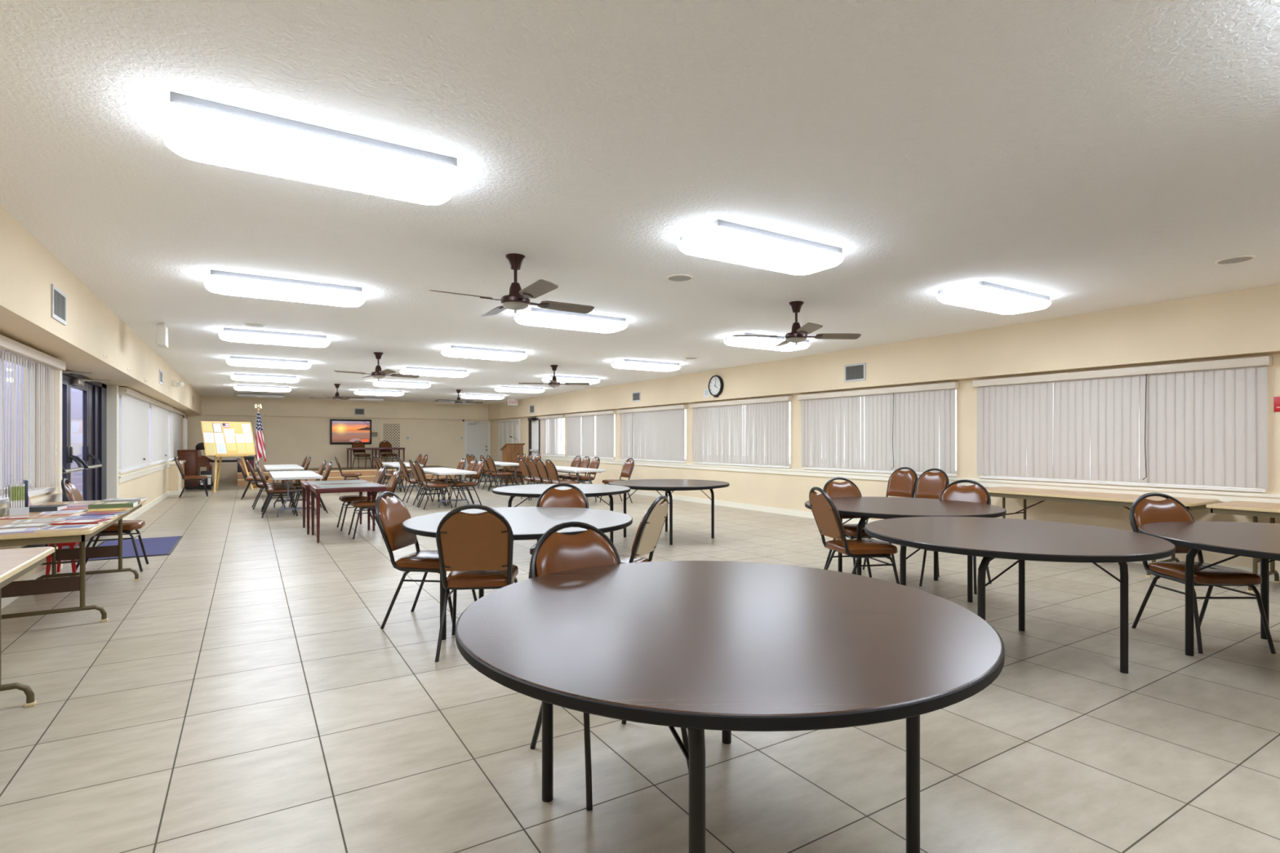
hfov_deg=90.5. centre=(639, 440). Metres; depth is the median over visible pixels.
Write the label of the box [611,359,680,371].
ceiling light
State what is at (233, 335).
ceiling light
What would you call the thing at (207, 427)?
paper
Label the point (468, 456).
chair
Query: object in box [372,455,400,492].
chair
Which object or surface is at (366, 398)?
ceiling light
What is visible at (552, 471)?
chair
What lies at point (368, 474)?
stage
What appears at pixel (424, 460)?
chair
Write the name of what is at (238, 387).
ceiling light
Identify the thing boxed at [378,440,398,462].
chair
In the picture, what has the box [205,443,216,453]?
paper
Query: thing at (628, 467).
chair
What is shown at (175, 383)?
emergency light
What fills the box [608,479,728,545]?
round table
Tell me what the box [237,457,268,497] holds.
chair
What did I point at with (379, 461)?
chair
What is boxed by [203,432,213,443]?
paper
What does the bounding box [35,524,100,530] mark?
magazine
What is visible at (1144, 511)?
chair
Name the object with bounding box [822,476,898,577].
chair
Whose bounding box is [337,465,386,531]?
chair
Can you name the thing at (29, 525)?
picture
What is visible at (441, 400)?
ceiling light
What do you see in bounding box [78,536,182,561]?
doormat
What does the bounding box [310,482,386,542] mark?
table
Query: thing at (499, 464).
folding table
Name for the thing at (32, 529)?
magazine
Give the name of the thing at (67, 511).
picture
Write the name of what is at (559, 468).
folding table
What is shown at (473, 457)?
chair
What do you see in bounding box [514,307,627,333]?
ceiling light
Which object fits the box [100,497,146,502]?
magazine
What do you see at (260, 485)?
chair
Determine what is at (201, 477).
chair
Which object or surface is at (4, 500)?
trim
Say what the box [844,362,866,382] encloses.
air vent
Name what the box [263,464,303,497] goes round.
folding table
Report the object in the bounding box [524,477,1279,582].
baseboard
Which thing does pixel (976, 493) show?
chair
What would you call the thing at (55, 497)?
trim
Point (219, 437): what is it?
paper
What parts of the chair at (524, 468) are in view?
panel, frame, seat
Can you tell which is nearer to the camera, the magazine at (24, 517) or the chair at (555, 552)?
the chair at (555, 552)
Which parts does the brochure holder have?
plate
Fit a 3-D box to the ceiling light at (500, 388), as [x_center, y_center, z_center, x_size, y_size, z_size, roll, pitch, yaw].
[-3.199,-1.361,16.893,1.280,0.128,0.480,0,0,-32]
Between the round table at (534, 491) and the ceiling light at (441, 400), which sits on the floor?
the round table at (534, 491)
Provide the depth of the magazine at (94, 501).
5.87 m
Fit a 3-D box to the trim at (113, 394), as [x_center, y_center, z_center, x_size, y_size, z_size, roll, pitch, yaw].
[-6.934,0.245,7.914,0.212,2.130,3.510,0,0,-32]
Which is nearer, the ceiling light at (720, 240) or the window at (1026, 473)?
the ceiling light at (720, 240)
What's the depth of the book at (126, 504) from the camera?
5.45 m
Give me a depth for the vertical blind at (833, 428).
9.47 m
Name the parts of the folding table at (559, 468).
leg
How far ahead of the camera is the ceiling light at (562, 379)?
14.00 m
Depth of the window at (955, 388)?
9.95 m
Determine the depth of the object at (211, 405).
22.02 m
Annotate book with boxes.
[29,504,67,511]
[88,501,137,509]
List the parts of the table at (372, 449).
leg, leg, frame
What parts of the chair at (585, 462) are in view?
seat, frame, backrest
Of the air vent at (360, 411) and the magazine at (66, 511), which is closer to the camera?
the magazine at (66, 511)
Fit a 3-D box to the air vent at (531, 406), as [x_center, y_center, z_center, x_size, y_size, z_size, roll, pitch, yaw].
[-3.566,-1.050,20.966,0.012,0.270,0.400,0,0,-32]
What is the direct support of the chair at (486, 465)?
on the floor
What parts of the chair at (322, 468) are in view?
seat, backrest, frame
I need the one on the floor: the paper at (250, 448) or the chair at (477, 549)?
the chair at (477, 549)
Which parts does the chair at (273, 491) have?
backrest, leg, frame, seat, leg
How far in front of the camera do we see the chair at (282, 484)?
11.96 m
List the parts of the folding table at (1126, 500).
leg frame, leg frame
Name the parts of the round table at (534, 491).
leg, leg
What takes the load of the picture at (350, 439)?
attached to the television
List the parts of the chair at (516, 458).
seat, backrest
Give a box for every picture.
[0,523,44,527]
[0,528,26,532]
[17,518,57,522]
[33,513,75,517]
[39,524,87,529]
[44,510,79,513]
[56,519,102,523]
[62,506,84,509]
[63,515,102,519]
[67,501,97,503]
[80,511,119,515]
[88,508,120,511]
[93,502,127,504]
[105,497,136,500]
[349,438,361,441]
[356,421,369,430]
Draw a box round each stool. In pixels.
[45,542,79,578]
[200,471,211,489]
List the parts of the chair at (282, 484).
leg, seat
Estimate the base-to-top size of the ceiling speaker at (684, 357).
0.014 m
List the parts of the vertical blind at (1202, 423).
pull cord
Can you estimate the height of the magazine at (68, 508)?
0.008 m
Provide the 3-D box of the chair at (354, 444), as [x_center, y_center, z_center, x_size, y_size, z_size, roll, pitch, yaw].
[-9.568,0.466,21.791,0.651,0.946,0.473,0,0,44]
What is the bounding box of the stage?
[237,465,457,486]
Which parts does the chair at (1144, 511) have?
leg, backrest, frame, leg, seat frame, seat, leg, leg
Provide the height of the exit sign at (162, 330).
0.270 m
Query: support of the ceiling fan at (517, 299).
hanging from the ceiling
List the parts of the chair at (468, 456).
panel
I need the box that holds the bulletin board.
[200,421,256,455]
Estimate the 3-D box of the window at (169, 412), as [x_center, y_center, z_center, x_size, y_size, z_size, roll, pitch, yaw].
[-12.317,-0.145,16.560,0.040,1.210,2.880,0,0,-32]
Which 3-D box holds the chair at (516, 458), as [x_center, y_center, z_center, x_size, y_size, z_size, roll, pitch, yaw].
[-3.895,0.841,18.740,0.651,0.946,0.473,0,0,-29]
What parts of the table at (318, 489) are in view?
leg, leg, frame, leg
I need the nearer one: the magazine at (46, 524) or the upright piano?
the magazine at (46, 524)
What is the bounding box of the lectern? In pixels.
[500,443,524,483]
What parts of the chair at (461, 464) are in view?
seat, backrest, frame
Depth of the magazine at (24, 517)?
4.68 m
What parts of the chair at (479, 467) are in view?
leg, seat, leg, frame, leg, backrest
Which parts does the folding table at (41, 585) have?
brace plate, leg frame, leg frame, brace plate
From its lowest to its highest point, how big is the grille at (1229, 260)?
0.012 m
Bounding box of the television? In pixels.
[329,419,371,444]
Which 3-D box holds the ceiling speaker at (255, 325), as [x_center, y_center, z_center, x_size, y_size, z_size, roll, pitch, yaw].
[-4.734,-1.418,7.795,0.230,0.014,0.230,0,0,-32]
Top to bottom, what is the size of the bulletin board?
0.886 m
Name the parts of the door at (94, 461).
bar arm, bar arm, panel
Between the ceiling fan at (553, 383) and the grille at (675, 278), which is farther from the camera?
the ceiling fan at (553, 383)
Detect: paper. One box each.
[202,422,212,431]
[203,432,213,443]
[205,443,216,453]
[213,423,222,431]
[213,432,224,443]
[216,443,226,453]
[222,422,229,427]
[223,428,235,435]
[225,436,235,442]
[226,443,236,450]
[235,434,244,442]
[236,443,246,453]
[241,423,251,433]
[244,433,253,442]
[245,443,253,453]
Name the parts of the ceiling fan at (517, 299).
blade, blade, blade, blade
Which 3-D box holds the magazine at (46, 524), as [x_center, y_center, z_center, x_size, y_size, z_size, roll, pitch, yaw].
[-4.143,0.572,4.283,0.270,0.006,0.200,0,0,-30]
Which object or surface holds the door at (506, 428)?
in the wall at (787, 491)
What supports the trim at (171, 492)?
attached to the wall at (152, 486)
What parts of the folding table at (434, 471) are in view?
leg, leg, leg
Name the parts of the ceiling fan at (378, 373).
blade, blade, blade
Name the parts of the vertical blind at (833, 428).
pull cord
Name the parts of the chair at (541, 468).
panel, frame, seat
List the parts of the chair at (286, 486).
seat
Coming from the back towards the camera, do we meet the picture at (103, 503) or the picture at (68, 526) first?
the picture at (103, 503)
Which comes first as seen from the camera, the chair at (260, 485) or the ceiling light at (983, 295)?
the ceiling light at (983, 295)
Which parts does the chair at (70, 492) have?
backrest, leg, leg, frame, seat, leg, leg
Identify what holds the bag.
on the upright piano
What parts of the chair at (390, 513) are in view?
leg, backrest, frame, seat, leg, leg, leg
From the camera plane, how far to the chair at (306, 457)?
16.02 m
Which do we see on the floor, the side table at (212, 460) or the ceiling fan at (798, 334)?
the side table at (212, 460)
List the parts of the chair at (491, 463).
panel, frame, seat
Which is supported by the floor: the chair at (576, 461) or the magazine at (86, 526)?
the chair at (576, 461)
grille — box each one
[668,275,691,281]
[1217,257,1252,263]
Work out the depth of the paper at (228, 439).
16.73 m
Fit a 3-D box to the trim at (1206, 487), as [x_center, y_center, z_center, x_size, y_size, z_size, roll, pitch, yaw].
[1.387,0.469,13.341,0.180,0.026,17.300,0,0,-32]
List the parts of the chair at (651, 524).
seat, backrest, panel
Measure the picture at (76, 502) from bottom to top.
0.001 m
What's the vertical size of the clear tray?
0.140 m
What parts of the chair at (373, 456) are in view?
panel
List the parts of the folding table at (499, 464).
leg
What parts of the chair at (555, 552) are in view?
leg, frame, backrest, leg, leg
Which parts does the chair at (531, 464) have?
panel, frame, seat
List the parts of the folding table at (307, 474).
leg, leg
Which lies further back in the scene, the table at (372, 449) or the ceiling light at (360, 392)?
the table at (372, 449)
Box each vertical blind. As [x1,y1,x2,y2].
[0,334,66,498]
[538,414,565,455]
[564,410,616,457]
[617,404,687,461]
[689,395,791,466]
[797,382,959,473]
[973,355,1272,488]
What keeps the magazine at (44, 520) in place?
on the folding table at (41, 585)
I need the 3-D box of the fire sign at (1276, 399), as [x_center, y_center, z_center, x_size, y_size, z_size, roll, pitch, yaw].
[5.954,-0.340,5.807,0.010,0.140,0.220,0,0,-32]
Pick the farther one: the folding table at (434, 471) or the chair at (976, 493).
the folding table at (434, 471)
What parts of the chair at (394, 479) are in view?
leg, leg, seat, frame, backrest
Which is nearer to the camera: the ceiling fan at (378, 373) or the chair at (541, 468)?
the ceiling fan at (378, 373)
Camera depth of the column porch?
10.50 m
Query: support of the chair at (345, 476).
on the floor
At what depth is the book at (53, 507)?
5.17 m
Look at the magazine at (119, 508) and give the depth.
5.24 m
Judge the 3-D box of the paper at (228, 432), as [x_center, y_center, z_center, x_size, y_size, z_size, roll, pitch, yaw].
[-10.852,-0.220,16.764,0.060,0.192,0.246,0,0,33]
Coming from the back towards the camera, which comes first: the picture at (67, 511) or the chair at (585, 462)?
the chair at (585, 462)
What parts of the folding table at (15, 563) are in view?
leg frame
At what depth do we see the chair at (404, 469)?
13.51 m
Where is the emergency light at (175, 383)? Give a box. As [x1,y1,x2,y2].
[172,379,184,386]
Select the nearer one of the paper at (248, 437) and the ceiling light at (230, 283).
the ceiling light at (230, 283)
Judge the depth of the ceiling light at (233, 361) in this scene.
10.98 m
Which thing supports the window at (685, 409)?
in the wall at (787, 491)
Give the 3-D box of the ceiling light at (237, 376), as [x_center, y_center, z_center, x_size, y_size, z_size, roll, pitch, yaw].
[-8.162,-1.361,13.835,1.280,0.128,0.480,0,0,-32]
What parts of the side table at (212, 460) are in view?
leg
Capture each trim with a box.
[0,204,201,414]
[0,457,177,504]
[0,462,169,516]
[57,370,119,502]
[168,460,186,495]
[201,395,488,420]
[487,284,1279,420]
[541,454,1266,492]
[541,456,1279,503]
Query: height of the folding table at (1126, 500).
0.735 m
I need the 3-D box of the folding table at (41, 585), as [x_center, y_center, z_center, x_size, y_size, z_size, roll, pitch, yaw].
[-4.554,0.943,5.017,0.748,0.735,2.648,0,0,-32]
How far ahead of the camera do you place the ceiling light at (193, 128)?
2.92 m
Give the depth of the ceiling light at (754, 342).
8.60 m
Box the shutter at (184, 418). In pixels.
[182,415,187,449]
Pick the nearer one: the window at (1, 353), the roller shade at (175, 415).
the window at (1, 353)
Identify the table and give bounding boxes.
[0,499,146,622]
[0,546,54,707]
[207,458,241,483]
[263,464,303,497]
[269,470,323,517]
[301,479,370,534]
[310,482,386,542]
[346,447,377,469]
[374,447,404,467]
[382,462,423,491]
[402,506,632,639]
[410,467,477,507]
[455,560,1004,852]
[477,461,519,487]
[492,484,630,542]
[542,466,605,502]
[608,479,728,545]
[804,497,1006,602]
[864,516,1175,673]
[985,486,1220,577]
[1137,521,1279,656]
[1205,500,1279,592]
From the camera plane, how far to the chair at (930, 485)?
8.43 m
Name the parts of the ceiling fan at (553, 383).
blade, blade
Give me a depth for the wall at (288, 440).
21.86 m
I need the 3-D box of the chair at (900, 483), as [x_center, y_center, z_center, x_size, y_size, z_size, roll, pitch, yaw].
[3.480,0.841,8.749,0.651,0.946,0.473,0,0,-35]
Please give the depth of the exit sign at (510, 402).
21.51 m
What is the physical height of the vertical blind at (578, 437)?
1.225 m
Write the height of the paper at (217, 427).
0.221 m
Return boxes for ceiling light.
[155,91,464,204]
[202,269,367,306]
[218,327,330,347]
[226,355,311,368]
[231,373,299,382]
[233,384,291,391]
[235,392,285,399]
[342,395,383,401]
[354,389,404,395]
[373,380,431,388]
[400,366,468,377]
[435,399,472,404]
[441,345,527,360]
[460,393,504,399]
[494,386,544,393]
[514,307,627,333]
[542,374,599,384]
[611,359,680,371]
[677,219,844,275]
[724,332,809,351]
[937,280,1050,314]
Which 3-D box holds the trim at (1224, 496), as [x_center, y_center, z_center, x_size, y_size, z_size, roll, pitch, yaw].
[2.931,0.545,10.687,0.035,0.100,23.520,0,0,-32]
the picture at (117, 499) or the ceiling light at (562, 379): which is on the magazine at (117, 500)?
the picture at (117, 499)
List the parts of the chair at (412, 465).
panel, frame, leg, leg, seat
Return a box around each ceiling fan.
[309,383,364,401]
[333,351,419,380]
[426,253,594,316]
[433,389,483,405]
[518,364,589,388]
[732,301,861,346]
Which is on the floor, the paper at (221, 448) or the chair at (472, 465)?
the chair at (472, 465)
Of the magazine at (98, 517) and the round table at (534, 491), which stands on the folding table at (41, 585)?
the magazine at (98, 517)
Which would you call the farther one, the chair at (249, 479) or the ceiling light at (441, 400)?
the ceiling light at (441, 400)
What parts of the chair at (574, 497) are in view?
seat, frame, backrest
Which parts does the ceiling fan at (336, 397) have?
blade, blade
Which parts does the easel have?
leg, leg, leg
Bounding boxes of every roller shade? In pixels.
[118,386,154,470]
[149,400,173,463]
[168,408,184,458]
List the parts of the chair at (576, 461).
seat, backrest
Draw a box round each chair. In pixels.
[61,478,149,571]
[173,457,208,497]
[235,457,268,499]
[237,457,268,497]
[246,460,285,509]
[254,460,293,511]
[254,462,297,518]
[255,461,294,515]
[281,455,307,482]
[284,456,311,483]
[288,459,326,507]
[292,461,333,515]
[333,455,361,479]
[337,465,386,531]
[347,466,400,539]
[351,440,372,468]
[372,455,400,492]
[374,491,476,629]
[376,455,405,493]
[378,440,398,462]
[399,453,422,488]
[399,457,432,502]
[400,454,427,489]
[408,459,444,506]
[414,460,452,510]
[432,457,466,502]
[435,504,518,662]
[441,457,476,505]
[448,458,484,507]
[466,453,492,486]
[470,454,496,488]
[480,454,506,490]
[486,455,513,490]
[495,453,519,485]
[501,453,525,484]
[506,453,532,484]
[515,453,541,484]
[518,457,542,500]
[528,457,550,500]
[528,483,588,578]
[529,521,688,810]
[536,458,567,484]
[545,459,578,484]
[558,455,581,479]
[561,456,590,483]
[570,456,599,497]
[600,457,634,504]
[618,495,668,563]
[808,486,899,584]
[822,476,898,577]
[866,466,917,524]
[914,468,949,498]
[919,480,991,594]
[1129,492,1275,653]
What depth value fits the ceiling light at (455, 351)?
9.76 m
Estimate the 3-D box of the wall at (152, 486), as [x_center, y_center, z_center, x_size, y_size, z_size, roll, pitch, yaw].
[-6.795,-0.058,7.676,0.200,2.735,28.600,0,0,-32]
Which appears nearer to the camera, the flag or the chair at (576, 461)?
the chair at (576, 461)
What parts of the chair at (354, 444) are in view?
backrest, frame, seat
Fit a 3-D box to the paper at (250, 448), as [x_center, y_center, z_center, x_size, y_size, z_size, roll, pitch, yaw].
[-10.501,0.192,17.081,0.078,0.250,0.187,0,0,33]
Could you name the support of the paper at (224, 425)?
attached to the bulletin board
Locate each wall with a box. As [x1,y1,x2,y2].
[0,351,186,581]
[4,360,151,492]
[168,462,184,491]
[186,414,490,479]
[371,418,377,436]
[490,352,1279,571]
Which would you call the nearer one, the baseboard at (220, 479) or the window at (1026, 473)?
the window at (1026, 473)
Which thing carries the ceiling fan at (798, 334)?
hanging from the ceiling
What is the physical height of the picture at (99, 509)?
0.001 m
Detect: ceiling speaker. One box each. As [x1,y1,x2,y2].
[244,323,265,327]
[666,274,693,281]
[684,357,697,359]
[1215,255,1255,264]
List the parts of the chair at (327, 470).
leg, leg, seat, frame, leg, backrest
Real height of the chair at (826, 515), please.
0.946 m
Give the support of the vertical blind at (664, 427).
attached to the window at (685, 409)
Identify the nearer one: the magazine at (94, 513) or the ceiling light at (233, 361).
the magazine at (94, 513)
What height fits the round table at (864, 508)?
0.745 m
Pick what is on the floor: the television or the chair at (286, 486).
the chair at (286, 486)
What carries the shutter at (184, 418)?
attached to the wall at (152, 486)
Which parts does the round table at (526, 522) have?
leg, leg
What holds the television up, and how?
attached to the wall at (288, 440)
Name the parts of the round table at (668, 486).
leg, leg, leg, leg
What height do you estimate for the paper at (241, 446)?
0.258 m
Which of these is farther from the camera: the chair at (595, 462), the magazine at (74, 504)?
the chair at (595, 462)
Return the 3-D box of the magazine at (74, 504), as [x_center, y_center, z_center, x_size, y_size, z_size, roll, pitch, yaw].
[-4.972,0.571,5.628,0.280,0.008,0.210,0,0,-28]
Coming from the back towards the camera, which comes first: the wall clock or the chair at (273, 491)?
the wall clock
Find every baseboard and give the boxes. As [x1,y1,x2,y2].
[0,491,168,609]
[200,474,463,482]
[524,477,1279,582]
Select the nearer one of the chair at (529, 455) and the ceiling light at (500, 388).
the ceiling light at (500, 388)
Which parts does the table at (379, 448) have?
frame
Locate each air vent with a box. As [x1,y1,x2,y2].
[50,284,66,325]
[159,368,162,384]
[354,408,364,415]
[529,404,534,413]
[631,391,640,401]
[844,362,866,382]
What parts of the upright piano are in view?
lid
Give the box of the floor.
[0,474,1279,852]
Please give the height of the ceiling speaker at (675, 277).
0.014 m
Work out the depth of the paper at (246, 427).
17.15 m
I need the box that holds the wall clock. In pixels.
[708,375,724,397]
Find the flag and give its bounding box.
[253,404,266,488]
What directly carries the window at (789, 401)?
in the wall at (787, 491)
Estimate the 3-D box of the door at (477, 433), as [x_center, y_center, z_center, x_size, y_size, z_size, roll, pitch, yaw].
[-6.289,0.275,24.652,0.980,2.070,0.227,0,0,-32]
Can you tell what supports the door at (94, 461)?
in the wall at (152, 486)
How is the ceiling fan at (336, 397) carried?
hanging from the ceiling
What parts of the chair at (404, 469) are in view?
panel, leg, frame, leg, seat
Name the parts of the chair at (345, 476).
seat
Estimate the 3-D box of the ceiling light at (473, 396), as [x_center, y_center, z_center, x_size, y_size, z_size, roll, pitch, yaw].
[-4.857,-1.361,19.584,1.280,0.128,0.480,0,0,-32]
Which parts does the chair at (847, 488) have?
leg, backrest, frame, leg, seat, leg, leg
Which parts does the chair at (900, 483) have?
backrest, frame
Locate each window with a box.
[0,351,33,495]
[119,394,121,469]
[168,412,170,457]
[544,417,564,455]
[628,408,686,461]
[702,400,790,466]
[809,388,956,474]
[984,473,1266,488]
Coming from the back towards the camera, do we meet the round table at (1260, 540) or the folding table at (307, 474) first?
the folding table at (307, 474)
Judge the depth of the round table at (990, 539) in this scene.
3.58 m
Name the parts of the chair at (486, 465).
panel, frame, seat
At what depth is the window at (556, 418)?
19.97 m
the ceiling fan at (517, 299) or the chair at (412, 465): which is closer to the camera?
the ceiling fan at (517, 299)
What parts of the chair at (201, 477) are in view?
backrest, leg, frame, seat, leg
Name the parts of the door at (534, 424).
panel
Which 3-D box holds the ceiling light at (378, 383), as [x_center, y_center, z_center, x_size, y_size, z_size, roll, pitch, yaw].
[-5.744,-1.361,15.325,1.280,0.128,0.480,0,0,-32]
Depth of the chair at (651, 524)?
4.29 m
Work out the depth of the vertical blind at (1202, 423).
6.80 m
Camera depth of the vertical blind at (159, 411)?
13.57 m
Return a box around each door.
[62,368,110,548]
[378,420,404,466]
[464,421,489,475]
[498,418,519,468]
[528,417,540,477]
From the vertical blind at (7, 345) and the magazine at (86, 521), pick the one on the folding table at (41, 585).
the magazine at (86, 521)
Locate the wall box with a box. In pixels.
[21,543,48,548]
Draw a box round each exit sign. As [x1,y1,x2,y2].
[156,323,168,347]
[507,399,517,405]
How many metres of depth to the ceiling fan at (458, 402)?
17.63 m
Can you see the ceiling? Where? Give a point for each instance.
(1087, 156)
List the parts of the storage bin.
lid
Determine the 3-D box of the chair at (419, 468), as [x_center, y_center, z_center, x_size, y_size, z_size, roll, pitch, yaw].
[-4.033,0.841,12.339,0.651,0.946,0.473,0,0,-31]
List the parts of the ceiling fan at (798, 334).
blade, blade, blade, blade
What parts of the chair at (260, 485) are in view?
backrest, frame, leg, leg, seat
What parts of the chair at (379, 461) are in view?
panel, frame, seat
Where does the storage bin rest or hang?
on the stage
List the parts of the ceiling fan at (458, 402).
blade, blade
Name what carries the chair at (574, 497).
on the floor
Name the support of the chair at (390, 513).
on the floor
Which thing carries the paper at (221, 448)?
attached to the bulletin board
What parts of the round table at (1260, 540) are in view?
leg, leg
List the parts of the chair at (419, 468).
panel, leg, leg, frame, seat, leg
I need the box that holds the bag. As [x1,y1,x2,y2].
[195,442,204,449]
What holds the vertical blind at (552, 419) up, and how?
attached to the window at (556, 418)
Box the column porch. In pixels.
[22,366,22,483]
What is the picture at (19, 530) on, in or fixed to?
on the magazine at (32, 529)
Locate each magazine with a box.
[0,515,33,519]
[0,522,53,528]
[0,527,39,533]
[10,517,65,524]
[27,512,86,519]
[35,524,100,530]
[38,509,88,515]
[48,518,113,524]
[57,515,116,519]
[61,506,88,510]
[63,500,102,504]
[66,503,90,506]
[80,511,128,515]
[83,507,131,512]
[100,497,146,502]
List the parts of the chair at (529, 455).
backrest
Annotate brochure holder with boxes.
[7,480,29,515]
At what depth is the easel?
16.85 m
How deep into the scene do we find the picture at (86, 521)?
4.46 m
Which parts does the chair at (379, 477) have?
leg, leg, seat, frame, backrest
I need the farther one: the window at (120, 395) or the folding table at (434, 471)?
the folding table at (434, 471)
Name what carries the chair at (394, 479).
on the floor
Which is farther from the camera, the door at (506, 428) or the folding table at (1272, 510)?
the door at (506, 428)
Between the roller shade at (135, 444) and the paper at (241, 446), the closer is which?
the roller shade at (135, 444)
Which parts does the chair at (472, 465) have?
seat, backrest, frame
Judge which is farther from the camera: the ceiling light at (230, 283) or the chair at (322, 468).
the chair at (322, 468)
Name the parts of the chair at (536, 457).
backrest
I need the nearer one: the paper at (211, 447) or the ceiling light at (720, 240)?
the ceiling light at (720, 240)
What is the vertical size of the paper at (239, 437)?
0.233 m
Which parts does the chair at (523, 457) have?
seat, backrest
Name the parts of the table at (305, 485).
leg, leg, frame, leg, leg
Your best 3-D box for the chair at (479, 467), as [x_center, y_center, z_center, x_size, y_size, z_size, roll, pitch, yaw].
[-3.491,0.841,12.828,0.651,0.946,0.473,0,0,-34]
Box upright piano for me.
[177,448,213,489]
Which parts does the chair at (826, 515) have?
panel, backrest, leg, frame, leg, seat, leg, leg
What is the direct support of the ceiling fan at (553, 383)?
hanging from the ceiling
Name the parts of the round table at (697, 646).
leg, leg, leg, leg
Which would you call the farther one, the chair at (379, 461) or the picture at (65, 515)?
the chair at (379, 461)
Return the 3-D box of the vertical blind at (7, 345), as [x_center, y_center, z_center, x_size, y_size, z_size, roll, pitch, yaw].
[-4.768,-0.172,4.673,0.100,1.225,3.840,0,0,-32]
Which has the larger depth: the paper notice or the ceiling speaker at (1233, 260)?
the paper notice
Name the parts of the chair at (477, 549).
leg, leg, panel, backrest, frame, seat frame, seat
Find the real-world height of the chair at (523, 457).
0.946 m
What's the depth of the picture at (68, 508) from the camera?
5.34 m
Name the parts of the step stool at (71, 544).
leg, leg, seat, leg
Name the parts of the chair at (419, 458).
backrest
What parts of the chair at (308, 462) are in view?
frame, backrest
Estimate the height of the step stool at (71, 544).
0.345 m
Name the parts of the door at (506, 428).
bifold panel, bifold panel, bifold panel, bifold panel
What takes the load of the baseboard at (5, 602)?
attached to the wall at (152, 486)
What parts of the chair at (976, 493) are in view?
leg, leg, backrest, frame, leg, leg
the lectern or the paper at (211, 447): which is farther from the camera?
the lectern
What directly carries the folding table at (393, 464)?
on the floor
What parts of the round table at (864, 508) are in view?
leg, leg, leg, leg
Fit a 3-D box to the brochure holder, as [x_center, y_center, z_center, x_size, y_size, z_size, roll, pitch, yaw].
[-4.862,0.443,4.960,0.174,0.265,0.110,0,0,41]
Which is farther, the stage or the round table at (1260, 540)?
the stage
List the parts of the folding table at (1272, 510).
leg frame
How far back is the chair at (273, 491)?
10.90 m
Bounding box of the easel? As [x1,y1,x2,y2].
[213,453,253,492]
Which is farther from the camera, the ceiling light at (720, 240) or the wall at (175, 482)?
the wall at (175, 482)
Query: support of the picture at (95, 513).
on the magazine at (94, 513)
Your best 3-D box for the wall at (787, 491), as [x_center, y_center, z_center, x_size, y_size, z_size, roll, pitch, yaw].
[1.690,-0.058,12.906,0.180,2.735,28.600,0,0,-32]
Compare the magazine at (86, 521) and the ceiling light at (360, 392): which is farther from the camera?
the ceiling light at (360, 392)
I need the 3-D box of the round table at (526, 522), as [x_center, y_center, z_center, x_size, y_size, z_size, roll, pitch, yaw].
[-0.868,0.938,4.633,1.627,0.745,1.627,0,0,18]
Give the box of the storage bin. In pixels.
[242,456,254,471]
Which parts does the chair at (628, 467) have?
seat, backrest, frame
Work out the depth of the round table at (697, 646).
1.76 m
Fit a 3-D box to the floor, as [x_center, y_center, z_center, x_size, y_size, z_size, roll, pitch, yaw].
[-2.574,1.360,10.336,10.377,0.100,29.100,0,0,-32]
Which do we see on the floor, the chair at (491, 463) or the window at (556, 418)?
the chair at (491, 463)
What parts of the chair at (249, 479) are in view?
backrest, leg, frame, seat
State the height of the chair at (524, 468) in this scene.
0.946 m
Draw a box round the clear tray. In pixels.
[7,496,29,515]
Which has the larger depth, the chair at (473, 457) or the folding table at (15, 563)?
the chair at (473, 457)
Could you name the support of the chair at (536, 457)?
on the floor
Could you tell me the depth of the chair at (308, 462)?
14.95 m
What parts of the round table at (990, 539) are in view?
leg, leg, leg, leg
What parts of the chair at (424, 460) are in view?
backrest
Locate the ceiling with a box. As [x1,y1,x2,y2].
[0,0,1279,404]
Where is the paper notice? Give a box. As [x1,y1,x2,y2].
[703,388,709,397]
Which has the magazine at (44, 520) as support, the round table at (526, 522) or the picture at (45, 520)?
the picture at (45, 520)
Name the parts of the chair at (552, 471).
panel, frame, seat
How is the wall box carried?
attached to the wall at (152, 486)
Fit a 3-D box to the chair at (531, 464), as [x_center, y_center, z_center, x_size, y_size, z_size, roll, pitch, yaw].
[-2.094,0.841,13.803,0.651,0.946,0.473,0,0,-33]
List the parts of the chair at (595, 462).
seat, frame, backrest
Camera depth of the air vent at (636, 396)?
15.33 m
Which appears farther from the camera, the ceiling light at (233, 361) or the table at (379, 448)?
the table at (379, 448)
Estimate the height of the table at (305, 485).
0.700 m
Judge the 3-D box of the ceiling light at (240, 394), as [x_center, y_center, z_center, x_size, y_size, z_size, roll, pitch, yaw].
[-11.478,-1.361,19.215,1.280,0.128,0.480,0,0,-32]
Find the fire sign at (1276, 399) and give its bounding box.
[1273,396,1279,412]
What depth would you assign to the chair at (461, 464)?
13.88 m
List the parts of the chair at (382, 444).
backrest, frame, seat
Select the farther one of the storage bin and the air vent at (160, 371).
the storage bin

